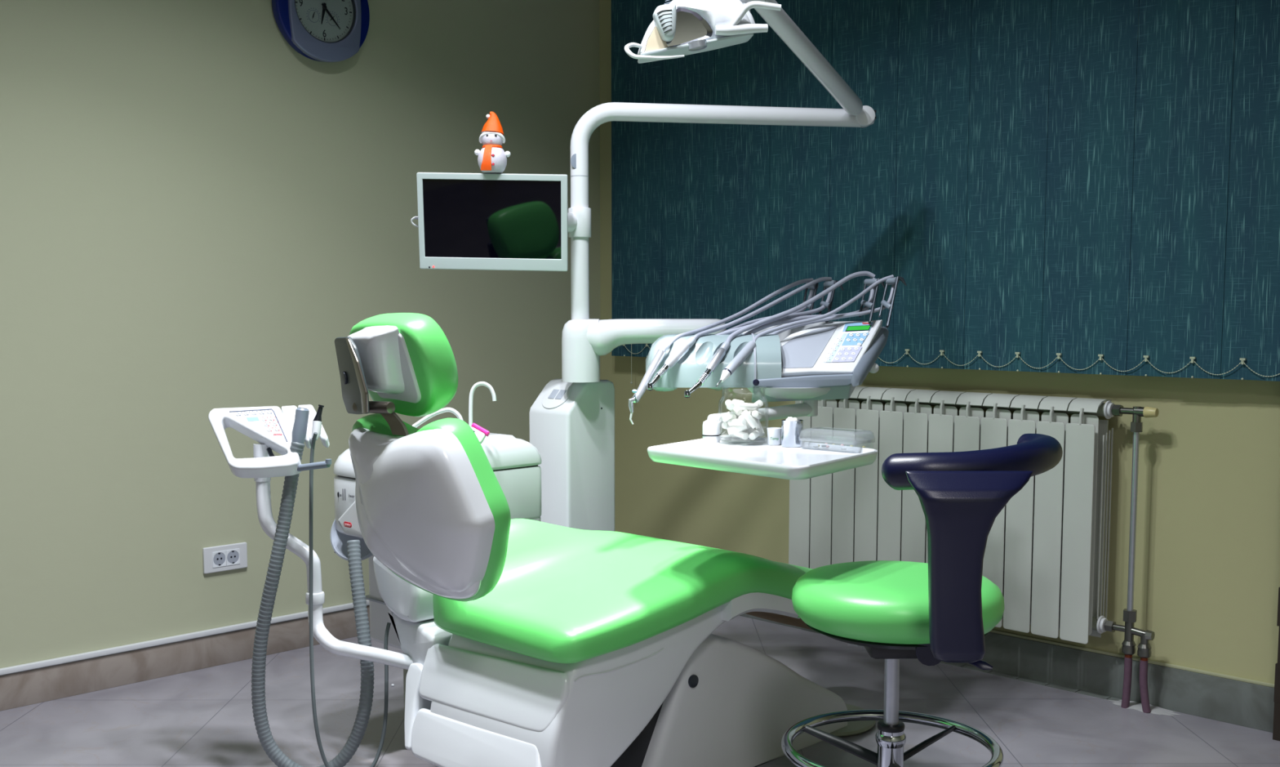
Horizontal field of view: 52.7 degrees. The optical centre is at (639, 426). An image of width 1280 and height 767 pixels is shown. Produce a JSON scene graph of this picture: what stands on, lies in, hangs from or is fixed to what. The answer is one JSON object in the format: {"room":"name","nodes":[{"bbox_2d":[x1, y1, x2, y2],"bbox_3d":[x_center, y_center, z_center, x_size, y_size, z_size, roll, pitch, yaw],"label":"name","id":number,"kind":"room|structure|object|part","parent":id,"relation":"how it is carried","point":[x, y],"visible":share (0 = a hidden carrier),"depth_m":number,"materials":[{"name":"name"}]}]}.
{"room":"dental clinic","nodes":[
{"label":"dental clinic","id":0,"kind":"room"},
{"bbox_2d":[0,0,600,667],"bbox_3d":[-2.017,-0.579,2.785,0.120,2.650,5.440,5,7,45],"label":"wall","id":1,"kind":"structure","parent":0,"point":[196,206],"depth_m":3.56,"materials":[{"name":"yellow paint"}]},
{"bbox_2d":[0,604,369,711],"bbox_3d":[-1.970,0.701,2.858,0.010,0.088,5.200,5,7,45],"label":"baseboard","id":2,"kind":"structure","parent":1,"relation":"attached to","point":[35,686],"depth_m":3.51,"materials":[{"name":"stone"}]},
{"bbox_2d":[0,599,369,675],"bbox_3d":[-1.968,0.649,2.851,0.016,0.018,5.200,5,7,45],"label":"trim","id":3,"kind":"structure","parent":1,"relation":"attached to","point":[93,654],"depth_m":3.50,"materials":[{"name":"white plastic"}]},
{"bbox_2d":[202,542,247,573],"bbox_3d":[-1.166,0.370,3.639,0.012,0.073,0.131,5,7,45],"label":"wall socket","id":4,"kind":"object","parent":1,"relation":"attached to","point":[230,556],"visible":1,"depth_m":3.63,"materials":[{"name":"white plastic"}]},
{"bbox_2d":[271,0,369,62],"bbox_3d":[-0.914,-1.205,3.723,0.046,0.307,0.308,5,7,45],"label":"wall clock","id":5,"kind":"object","parent":1,"relation":"attached to","point":[319,30],"visible":1,"depth_m":3.72,"materials":[{"name":"blue plastic"}]},
{"bbox_2d":[0,615,1279,766],"bbox_3d":[-0.342,0.924,1.254,4.900,0.060,5.500,5,7,45],"label":"floor","id":6,"kind":"structure","parent":0,"point":[204,717],"depth_m":3.17,"materials":[{"name":"tile"}]},
{"bbox_2d":[330,381,542,740],"bbox_3d":[-0.465,0.313,2.980,0.294,0.839,0.510,5,7,45],"label":"cuspidor unit","id":7,"kind":"object","parent":6,"relation":"on","point":[514,461],"visible":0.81,"depth_m":2.94,"materials":[{"name":"white plastic"}]},
{"bbox_2d":[330,518,373,559],"bbox_3d":[-0.623,0.232,2.870,0.138,0.127,0.069,2,6,20],"label":"holder","id":8,"kind":"object","parent":7,"relation":"on","point":[340,534],"depth_m":2.86,"materials":[{"name":"grey plastic"}]},
{"bbox_3d":[-0.472,0.060,2.990,0.238,0.076,0.464,5,7,45],"label":"lid","id":9,"kind":"part","parent":7,"relation":"part of","materials":[{"name":"white plastic"}]},
{"bbox_2d":[412,407,463,427],"bbox_3d":[-0.445,0.000,2.861,0.118,0.085,0.016,0,5,2],"label":"bowl","id":10,"kind":"object","parent":7,"relation":"on","point":[446,409],"depth_m":2.86,"materials":[{"name":"white ceramic"}]},
{"bbox_2d":[471,422,489,443],"bbox_3d":[-0.355,0.017,2.826,0.051,0.048,0.035,1,5,9],"label":"gadget","id":11,"kind":"object","parent":7,"relation":"on","point":[481,433],"visible":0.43,"depth_m":2.82,"materials":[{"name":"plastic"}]},
{"bbox_3d":[-0.354,-0.029,2.903,0.063,0.144,0.020,-1,5,-10],"label":"cup filler spout","id":12,"kind":"part","parent":7,"relation":"part of","materials":[{"name":"white metal"}]},
{"bbox_2d":[334,312,875,766],"bbox_3d":[-0.051,0.262,2.793,0.672,1.014,1.409,5,7,45],"label":"dental chair","id":13,"kind":"object","parent":6,"relation":"on","point":[529,642],"visible":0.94,"depth_m":2.48,"materials":[{"name":"green leather"}]},
{"bbox_2d":[208,404,413,669],"bbox_3d":[-0.658,0.248,2.702,0.539,0.577,0.172,1,5,9],"label":"assistant arm","id":14,"kind":"object","parent":13,"relation":"attached to","point":[269,426],"visible":0.95,"depth_m":2.69},
{"bbox_3d":[-0.802,0.031,2.704,0.142,0.139,0.251,-4,6,-34],"label":"control frame","id":15,"kind":"part","parent":14,"relation":"part of","materials":[{"name":"white plastic"}]},
{"bbox_2d":[251,407,373,766],"bbox_3d":[-0.683,0.355,2.689,0.243,0.790,0.096,-2,6,-24],"label":"hose","id":16,"kind":"object","parent":14,"relation":"hanging from","point":[268,744],"visible":0.93,"depth_m":2.69,"materials":[{"name":"grey plastic"}]},
{"bbox_3d":[-0.699,0.000,2.660,0.030,0.078,0.037,5,7,45],"label":"suction handle","id":17,"kind":"part","parent":16,"relation":"part of","materials":[{"name":"grey plastic"}]},
{"bbox_2d":[309,404,391,766],"bbox_3d":[-0.602,0.348,2.688,0.173,0.788,0.069,-2,6,-20],"label":"saliva ejector","id":18,"kind":"object","parent":14,"relation":"hanging from","point":[317,422],"visible":0.99,"depth_m":2.66,"materials":[{"name":"black plastic"}]},
{"bbox_3d":[-0.499,-0.087,2.242,0.020,0.136,0.133,-3,6,-31],"label":"headrest arm","id":19,"kind":"part","parent":13,"relation":"part of","materials":[{"name":"grey metal"}]},
{"bbox_3d":[-0.458,-0.033,2.225,0.086,0.023,0.021,4,6,35],"label":"clamp knob","id":20,"kind":"part","parent":13,"relation":"part of","materials":[{"name":"metal"}]},
{"bbox_3d":[-0.428,-0.008,2.233,0.096,0.043,0.008,5,7,45],"label":"headrest stem","id":21,"kind":"part","parent":13,"relation":"part of","materials":[{"name":"metal"}]},
{"bbox_3d":[-0.445,-0.106,2.280,0.154,0.126,0.051,5,7,45],"label":"headrest plate","id":22,"kind":"part","parent":13,"relation":"part of","materials":[{"name":"white plastic"}]},
{"bbox_2d":[349,312,457,416],"bbox_3d":[-0.418,-0.110,2.303,0.234,0.184,0.117,5,7,45],"label":"cushion","id":23,"kind":"object","parent":13,"relation":"on","point":[420,375],"depth_m":2.23,"materials":[{"name":"leather"}]},
{"bbox_3d":[-0.376,0.140,2.210,0.331,0.282,0.115,5,7,45],"label":"shell panel","id":24,"kind":"part","parent":13,"relation":"part of","materials":[{"name":"white plastic"}]},
{"bbox_2d":[351,413,511,601],"bbox_3d":[-0.365,0.142,2.280,0.376,0.327,0.129,5,7,45],"label":"backrest cushion","id":25,"kind":"object","parent":13,"relation":"on","point":[473,566],"depth_m":2.16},
{"bbox_3d":[-0.316,0.624,2.485,0.398,0.108,0.054,5,7,45],"label":"panel","id":26,"kind":"part","parent":13,"relation":"part of","materials":[{"name":"white plastic"}]},
{"bbox_3d":[-0.288,0.503,2.503,0.424,0.126,0.062,5,7,45],"label":"panel","id":27,"kind":"part","parent":13,"relation":"part of","materials":[{"name":"white plastic"}]},
{"bbox_2d":[433,518,812,663],"bbox_3d":[0.108,0.366,2.856,0.443,0.356,1.108,5,7,45],"label":"seat cushion","id":28,"kind":"object","parent":13,"relation":"on","point":[562,594],"depth_m":2.58,"materials":[{"name":"green leather"}]},
{"bbox_3d":[0.445,0.711,3.152,0.254,0.011,0.254,5,7,45],"label":"floor plate","id":29,"kind":"part","parent":13,"relation":"part of","materials":[{"name":"grey metal"}]},
{"bbox_2d":[528,102,860,531],"bbox_3d":[0.165,-0.057,3.332,0.732,1.511,0.589,4,6,34],"label":"column","id":30,"kind":"structure","parent":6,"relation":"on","point":[571,420],"depth_m":3.24,"materials":[{"name":"white plastic"}]},
{"bbox_2d":[410,172,577,271],"bbox_3d":[-0.352,-0.497,3.159,0.412,0.237,0.120,0,5,2],"label":"monitor","id":31,"kind":"object","parent":30,"relation":"attached to","point":[486,221],"visible":1,"depth_m":3.12,"materials":[{"name":"silver metal"}]},
{"bbox_2d":[474,111,510,173],"bbox_3d":[-0.355,-0.679,3.091,0.075,0.145,0.071,-4,6,-35],"label":"snowman figurine","id":32,"kind":"object","parent":31,"relation":"on","point":[491,158],"visible":1,"depth_m":3.07,"materials":[{"name":"ceramic"}]},
{"bbox_3d":[-0.185,-0.501,3.174,0.054,0.052,0.080,3,6,30],"label":"mount arm","id":33,"kind":"part","parent":31,"relation":"part of","materials":[{"name":"white plastic"}]},
{"bbox_2d":[547,389,559,398],"bbox_3d":[-0.220,-0.082,3.295,0.022,0.023,0.022,5,7,45],"label":"rocker switch","id":34,"kind":"object","parent":30,"relation":"attached to","point":[552,393],"depth_m":3.29,"materials":[{"name":"grey plastic"}]},
{"bbox_3d":[-0.212,-0.076,3.283,0.092,0.059,0.056,5,7,45],"label":"switch panel","id":35,"kind":"part","parent":30,"relation":"part of","materials":[{"name":"white plastic"}]},
{"bbox_2d":[555,389,566,399],"bbox_3d":[-0.201,-0.081,3.276,0.022,0.023,0.022,5,7,45],"label":"rocker switch","id":36,"kind":"object","parent":30,"relation":"attached to","point":[559,393],"depth_m":3.27,"materials":[{"name":"grey plastic"}]},
{"bbox_3d":[0.036,-0.222,3.230,0.357,0.094,0.094,0,5,0],"label":"support arm","id":37,"kind":"part","parent":30,"relation":"part of","materials":[{"name":"white metal"}]},
{"bbox_2d":[624,0,876,127],"bbox_3d":[0.354,-0.867,2.937,0.281,0.266,0.912,5,7,45],"label":"light","id":38,"kind":"object","parent":30,"relation":"attached to","point":[677,28],"visible":1,"depth_m":2.70,"materials":[{"name":"white plastic"}]},
{"bbox_3d":[0.030,-0.781,2.693,0.125,0.037,0.029,0,5,-4],"label":"handle","id":39,"kind":"part","parent":38,"relation":"part of","materials":[{"name":"white plastic"}]},
{"bbox_3d":[0.115,-0.802,2.745,0.239,0.052,0.107,-1,5,-6],"label":"plate","id":40,"kind":"part","parent":38,"relation":"part of","materials":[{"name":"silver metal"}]},
{"bbox_3d":[0.227,-0.847,2.681,0.132,0.067,0.023,0,5,3],"label":"handle","id":41,"kind":"part","parent":38,"relation":"part of","materials":[{"name":"white plastic"}]},
{"bbox_3d":[0.392,-0.890,3.061,0.046,0.243,0.544,4,7,36],"label":"spring arm","id":42,"kind":"part","parent":38,"relation":"part of","materials":[{"name":"white metal"}]},
{"bbox_2d":[645,275,906,402],"bbox_3d":[0.311,-0.200,2.928,0.597,0.281,0.298,0,5,0],"label":"dental instrument unit","id":43,"kind":"object","parent":30,"relation":"attached to","point":[827,359],"visible":0.98,"depth_m":2.85,"materials":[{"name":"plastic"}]},
{"bbox_2d":[628,277,813,424],"bbox_3d":[0.197,-0.177,2.913,0.545,0.319,0.064,-4,6,-34],"label":"syringe","id":44,"kind":"object","parent":43,"relation":"attached to","point":[660,353],"visible":0.91,"depth_m":2.88,"materials":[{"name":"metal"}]},
{"bbox_2d":[647,276,834,390],"bbox_3d":[0.232,-0.214,2.909,0.534,0.249,0.049,-3,6,-32],"label":"dental handpiece","id":45,"kind":"object","parent":43,"relation":"in","point":[683,348],"visible":0.91,"depth_m":2.91,"materials":[{"name":"grey plastic"}]},
{"bbox_3d":[0.080,-0.152,2.817,0.070,0.057,0.020,-5,7,-42],"label":"motor","id":46,"kind":"part","parent":45,"relation":"part of","materials":[{"name":"metal"}]},
{"bbox_2d":[647,400,878,479],"bbox_3d":[0.312,-0.003,2.615,0.470,0.134,0.571,5,7,45],"label":"tray","id":47,"kind":"object","parent":43,"relation":"attached to","point":[778,461],"visible":0.8,"depth_m":2.50,"materials":[{"name":"white plastic"}]},
{"bbox_2d":[718,384,768,444],"bbox_3d":[0.218,-0.024,2.724,0.106,0.120,0.106,5,7,45],"label":"glass jar","id":48,"kind":"object","parent":47,"relation":"on","point":[731,438],"visible":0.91,"depth_m":2.72,"materials":[{"name":"clear glass"}]},
{"bbox_2d":[721,422,732,429],"bbox_3d":[0.192,0.000,2.750,0.015,0.022,0.042,5,7,44],"label":"roll","id":49,"kind":"object","parent":48,"relation":"in","point":[725,424],"visible":0.47,"depth_m":2.73,"materials":[{"name":"white fabric"}]},
{"bbox_2d":[721,411,733,422],"bbox_3d":[0.183,-0.020,2.718,0.014,0.025,0.042,-1,5,-13],"label":"roll","id":50,"kind":"object","parent":48,"relation":"in","point":[728,415],"visible":1,"depth_m":2.70,"materials":[{"name":"white fabric"}]},
{"bbox_2d":[724,399,734,408],"bbox_3d":[0.188,-0.046,2.713,0.015,0.018,0.041,0,5,-5],"label":"roll","id":51,"kind":"object","parent":48,"relation":"in","point":[728,402],"visible":1,"depth_m":2.69,"materials":[{"name":"white fabric"}]},
{"bbox_2d":[730,413,738,418],"bbox_3d":[0.201,-0.017,2.741,0.015,0.022,0.042,2,6,19],"label":"roll","id":52,"kind":"object","parent":48,"relation":"in","point":[735,416],"visible":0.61,"depth_m":2.72,"materials":[{"name":"white fabric"}]},
{"bbox_2d":[726,404,742,415],"bbox_3d":[0.199,-0.036,2.731,0.015,0.025,0.042,-3,6,-32],"label":"roll","id":53,"kind":"object","parent":48,"relation":"in","point":[738,411],"visible":0.57,"depth_m":2.72,"materials":[{"name":"white fabric"}]},
{"bbox_2d":[727,424,746,434],"bbox_3d":[0.203,0.005,2.708,0.042,0.025,0.015,-1,5,-8],"label":"roll","id":54,"kind":"object","parent":48,"relation":"in","point":[733,429],"visible":0.92,"depth_m":2.70,"materials":[{"name":"white fabric"}]},
{"bbox_2d":[728,417,746,426],"bbox_3d":[0.203,-0.008,2.700,0.015,0.018,0.041,-5,7,-44],"label":"roll","id":55,"kind":"object","parent":48,"relation":"in","point":[731,422],"visible":1,"depth_m":2.69,"materials":[{"name":"white fabric"}]},
{"bbox_2d":[731,399,744,405],"bbox_3d":[0.207,-0.049,2.735,0.015,0.015,0.040,-2,6,-20],"label":"roll","id":56,"kind":"object","parent":48,"relation":"in","point":[735,402],"visible":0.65,"depth_m":2.73,"materials":[{"name":"white fabric"}]},
{"bbox_2d":[731,430,749,437],"bbox_3d":[0.215,0.016,2.749,0.040,0.014,0.015,1,5,11],"label":"roll","id":57,"kind":"object","parent":48,"relation":"in","point":[745,431],"visible":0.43,"depth_m":2.75,"materials":[{"name":"white fabric"}]},
{"bbox_2d":[733,431,748,439],"bbox_3d":[0.212,0.017,2.715,0.015,0.018,0.041,-3,6,-26],"label":"roll","id":58,"kind":"object","parent":48,"relation":"in","point":[741,434],"visible":0.76,"depth_m":2.70,"materials":[{"name":"white fabric"}]},
{"bbox_2d":[736,401,756,410],"bbox_3d":[0.222,-0.042,2.701,0.041,0.018,0.015,-2,6,-22],"label":"roll","id":59,"kind":"object","parent":48,"relation":"in","point":[744,406],"visible":1,"depth_m":2.70,"materials":[{"name":"white fabric"}]},
{"bbox_2d":[742,417,757,431],"bbox_3d":[0.228,-0.003,2.720,0.041,0.031,0.015,4,7,39],"label":"roll","id":60,"kind":"object","parent":48,"relation":"in","point":[748,424],"visible":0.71,"depth_m":2.71,"materials":[{"name":"white fabric"}]},
{"bbox_2d":[741,409,758,428],"bbox_3d":[0.228,-0.015,2.689,0.036,0.040,0.015,-1,5,-7],"label":"roll","id":61,"kind":"object","parent":48,"relation":"in","point":[749,419],"visible":1,"depth_m":2.68,"materials":[{"name":"white fabric"}]},
{"bbox_2d":[746,420,755,433],"bbox_3d":[0.234,0.001,2.740,0.015,0.040,0.035,-2,6,-24],"label":"roll","id":62,"kind":"object","parent":48,"relation":"in","point":[751,429],"visible":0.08,"depth_m":2.73,"materials":[{"name":"white fabric"}]},
{"bbox_2d":[748,427,762,439],"bbox_3d":[0.242,0.016,2.707,0.015,0.022,0.042,3,6,28],"label":"roll","id":63,"kind":"object","parent":48,"relation":"in","point":[758,431],"visible":1,"depth_m":2.69,"materials":[{"name":"white fabric"}]},
{"bbox_2d":[751,409,761,419],"bbox_3d":[0.245,-0.024,2.715,0.015,0.022,0.042,2,6,16],"label":"roll","id":64,"kind":"object","parent":48,"relation":"in","point":[755,414],"visible":1,"depth_m":2.70,"materials":[{"name":"white fabric"}]},
{"bbox_2d":[751,400,763,413],"bbox_3d":[0.244,-0.042,2.747,0.014,0.031,0.041,-4,7,-38],"label":"roll","id":65,"kind":"object","parent":48,"relation":"in","point":[759,403],"visible":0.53,"depth_m":2.73,"materials":[{"name":"white fabric"}]},
{"bbox_2d":[755,417,764,435],"bbox_3d":[0.251,0.001,2.740,0.015,0.040,0.035,-3,6,-28],"label":"roll","id":66,"kind":"object","parent":48,"relation":"in","point":[759,425],"visible":0.59,"depth_m":2.73,"materials":[{"name":"white fabric"}]},
{"bbox_2d":[766,426,781,444],"bbox_3d":[0.280,0.021,2.697,0.031,0.035,0.031,0,5,0],"label":"plastic cup","id":67,"kind":"object","parent":47,"relation":"on","point":[774,433],"visible":0.99,"depth_m":2.69,"materials":[{"name":"white plastic"}]},
{"bbox_2d":[781,418,803,447],"bbox_3d":[0.314,0.014,2.667,0.046,0.054,0.046,5,7,45],"label":"steel pot","id":68,"kind":"object","parent":47,"relation":"on","point":[792,432],"visible":0.96,"depth_m":2.65,"materials":[{"name":"silver metal"}]},
{"bbox_2d":[785,416,797,421],"bbox_3d":[0.314,0.000,2.665,0.036,0.042,0.036,5,7,45],"label":"cotton wool","id":69,"kind":"object","parent":68,"relation":"in","point":[793,419],"visible":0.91,"depth_m":2.66,"materials":[{"name":"white fabric"}]},
{"bbox_3d":[0.385,-0.060,2.917,0.035,0.074,0.035,5,7,45],"label":"arm post","id":70,"kind":"part","parent":47,"relation":"part of","materials":[{"name":"white plastic"}]},
{"bbox_2d":[799,426,874,452],"bbox_3d":[0.397,0.025,2.609,0.140,0.040,0.082,5,7,45],"label":"clear box","id":71,"kind":"object","parent":47,"relation":"on","point":[815,439],"visible":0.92,"depth_m":2.60,"materials":[{"name":"plastic"}]},
{"bbox_2d":[684,271,875,397],"bbox_3d":[0.304,-0.212,2.892,0.539,0.274,0.090,-3,6,-31],"label":"dental handpiece","id":72,"kind":"object","parent":43,"relation":"in","point":[720,353],"visible":0.94,"depth_m":2.92,"materials":[{"name":"grey plastic"}]},
{"bbox_3d":[0.165,-0.143,2.809,0.020,0.056,0.066,4,6,34],"label":"motor","id":73,"kind":"part","parent":72,"relation":"part of","materials":[{"name":"metal"}]},
{"bbox_2d":[715,274,894,386],"bbox_3d":[0.360,-0.219,2.896,0.494,0.244,0.086,-3,6,-28],"label":"ultrasonic scaler","id":74,"kind":"object","parent":43,"relation":"attached to","point":[749,346],"visible":0.9,"depth_m":2.91,"materials":[{"name":"grey plastic"}]},
{"bbox_3d":[0.369,-0.177,2.882,0.085,0.094,0.205,5,7,45],"label":"recessed dish","id":75,"kind":"part","parent":43,"relation":"part of","materials":[{"name":"grey plastic"}]},
{"bbox_3d":[0.495,-0.222,2.931,0.063,0.014,0.014,0,5,-3],"label":"display frame","id":76,"kind":"part","parent":43,"relation":"part of","materials":[{"name":"white plastic"}]},
{"bbox_3d":[0.524,-0.131,2.904,0.026,0.024,0.026,5,7,45],"label":"knob","id":77,"kind":"part","parent":43,"relation":"part of","materials":[{"name":"white plastic"}]},
{"bbox_2d":[781,433,1062,766],"bbox_3d":[0.478,0.401,2.304,0.566,0.786,0.505,5,7,45],"label":"stool","id":78,"kind":"object","parent":6,"relation":"on","point":[944,608],"visible":1,"depth_m":2.16,"materials":[{"name":"green leather"}]},
{"bbox_3d":[0.464,0.314,2.341,0.377,0.093,0.377,5,7,45],"label":"seat","id":79,"kind":"part","parent":78,"relation":"part of","materials":[{"name":"green leather"}]},
{"bbox_3d":[0.508,0.225,2.016,0.142,0.311,0.149,5,7,45],"label":"backrest post","id":80,"kind":"part","parent":78,"relation":"part of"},
{"bbox_3d":[0.572,0.413,2.337,0.025,0.024,0.150,-4,6,-34],"label":"height lever","id":81,"kind":"part","parent":78,"relation":"part of","materials":[{"name":"plastic"}]},
{"bbox_2d":[1107,699,1181,715],"bbox_3d":[1.262,0.706,3.253,0.189,0.005,0.063,5,7,45],"label":"plaster patch","id":82,"kind":"object","parent":6,"relation":"on","point":[1133,704],"visible":0.83,"depth_m":3.24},
{"bbox_2d":[599,0,1279,683],"bbox_3d":[1.532,-0.599,3.008,4.600,2.650,0.120,5,7,45],"label":"wall","id":83,"kind":"structure","parent":0,"point":[1206,583],"depth_m":3.26,"materials":[{"name":"yellow paint"}]},
{"bbox_2d":[611,0,1279,383],"bbox_3d":[0.774,-0.998,3.587,2.460,1.852,0.079,5,7,45],"label":"vertical blind","id":84,"kind":"object","parent":83,"relation":"attached to","point":[1064,186],"visible":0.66,"depth_m":3.44,"materials":[{"name":"teal fabric"}]},
{"bbox_3d":[-0.029,-0.224,4.410,0.007,0.159,0.007,-2,6,-23],"label":"pull chain","id":85,"kind":"part","parent":84,"relation":"part of","materials":[{"name":"white plastic"}]},
{"bbox_3d":[0.751,-0.194,3.644,2.283,0.037,0.003,5,7,45],"label":"bead chain","id":86,"kind":"part","parent":84,"relation":"part of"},
{"bbox_2d":[788,386,1158,712],"bbox_3d":[0.882,0.292,3.568,1.099,0.776,0.122,5,7,45],"label":"radiator","id":87,"kind":"object","parent":83,"relation":"attached to","point":[1044,551],"depth_m":3.40,"materials":[{"name":"white metal"}]},
{"bbox_2d":[848,386,867,398],"bbox_3d":[0.626,-0.101,3.773,0.076,0.032,0.082,5,7,45],"label":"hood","id":88,"kind":"object","parent":87,"relation":"attached to","point":[859,392],"depth_m":3.73,"materials":[{"name":"white metal"}]},
{"bbox_2d":[857,386,891,399],"bbox_3d":[0.682,-0.095,3.717,0.076,0.032,0.082,5,7,45],"label":"radiator section","id":89,"kind":"object","parent":87,"relation":"attached to","point":[864,393],"depth_m":3.70,"materials":[{"name":"white metal"}]},
{"bbox_2d":[881,387,915,401],"bbox_3d":[0.739,-0.090,3.661,0.076,0.032,0.082,5,7,45],"label":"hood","id":90,"kind":"object","parent":87,"relation":"attached to","point":[888,394],"depth_m":3.64,"materials":[{"name":"white metal"}]},
{"bbox_2d":[905,389,940,402],"bbox_3d":[0.796,-0.085,3.605,0.076,0.032,0.082,5,7,45],"label":"radiator section","id":91,"kind":"object","parent":87,"relation":"attached to","point":[911,395],"depth_m":3.58,"materials":[{"name":"white metal"}]},
{"bbox_2d":[930,390,964,404],"bbox_3d":[0.853,-0.080,3.549,0.076,0.032,0.082,5,7,45],"label":"radiator section","id":92,"kind":"object","parent":87,"relation":"attached to","point":[937,397],"depth_m":3.53,"materials":[{"name":"white metal"}]},
{"bbox_2d":[955,391,993,405],"bbox_3d":[0.909,-0.075,3.493,0.076,0.032,0.082,5,7,45],"label":"radiator section","id":93,"kind":"object","parent":87,"relation":"attached to","point":[962,398],"depth_m":3.47,"materials":[{"name":"white metal"}]},
{"bbox_2d":[982,393,1024,407],"bbox_3d":[0.966,-0.070,3.437,0.076,0.032,0.082,5,7,45],"label":"radiator section","id":94,"kind":"object","parent":87,"relation":"attached to","point":[989,400],"depth_m":3.41,"materials":[{"name":"white metal"}]},
{"bbox_2d":[1009,394,1048,408],"bbox_3d":[1.023,-0.064,3.380,0.076,0.032,0.082,5,7,45],"label":"radiator section","id":95,"kind":"object","parent":87,"relation":"attached to","point":[1016,401],"depth_m":3.36,"materials":[{"name":"white metal"}]},
{"bbox_2d":[1067,397,1111,413],"bbox_3d":[1.137,-0.054,3.268,0.076,0.032,0.082,5,7,45],"label":"radiator section","id":96,"kind":"object","parent":87,"relation":"attached to","point":[1075,405],"depth_m":3.24,"materials":[{"name":"white metal"}]},
{"bbox_3d":[1.226,0.330,3.223,0.123,0.764,0.033,5,7,45],"label":"radiator pipework","id":97,"kind":"part","parent":87,"relation":"part of","materials":[{"name":"grey metal"}]},
{"bbox_2d":[739,613,1274,732],"bbox_3d":[0.685,0.597,3.872,2.320,0.108,0.010,5,7,45],"label":"baseboard","id":98,"kind":"structure","parent":83,"relation":"attached to","point":[1241,703],"depth_m":3.30,"materials":[{"name":"grey tile"}]},
{"bbox_2d":[940,660,1121,700],"bbox_3d":[0.938,0.675,3.600,0.932,0.002,0.024,5,7,45],"label":"trim","id":99,"kind":"structure","parent":83,"relation":"attached to","point":[1037,682],"depth_m":3.48,"materials":[{"name":"grey tile"}]},
{"bbox_2d":[989,629,1274,687],"bbox_3d":[0.686,0.539,3.868,2.320,0.008,0.009,5,7,45],"label":"trim","id":100,"kind":"structure","parent":83,"relation":"attached to","point":[1151,661],"depth_m":3.29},
{"bbox_2d":[1272,586,1279,740],"bbox_3d":[1.523,-0.613,2.889,0.078,2.700,0.060,5,7,45],"label":"trim","id":101,"kind":"structure","parent":83,"relation":"attached to","point":[1276,731],"depth_m":3.00,"materials":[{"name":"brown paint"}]}
]}

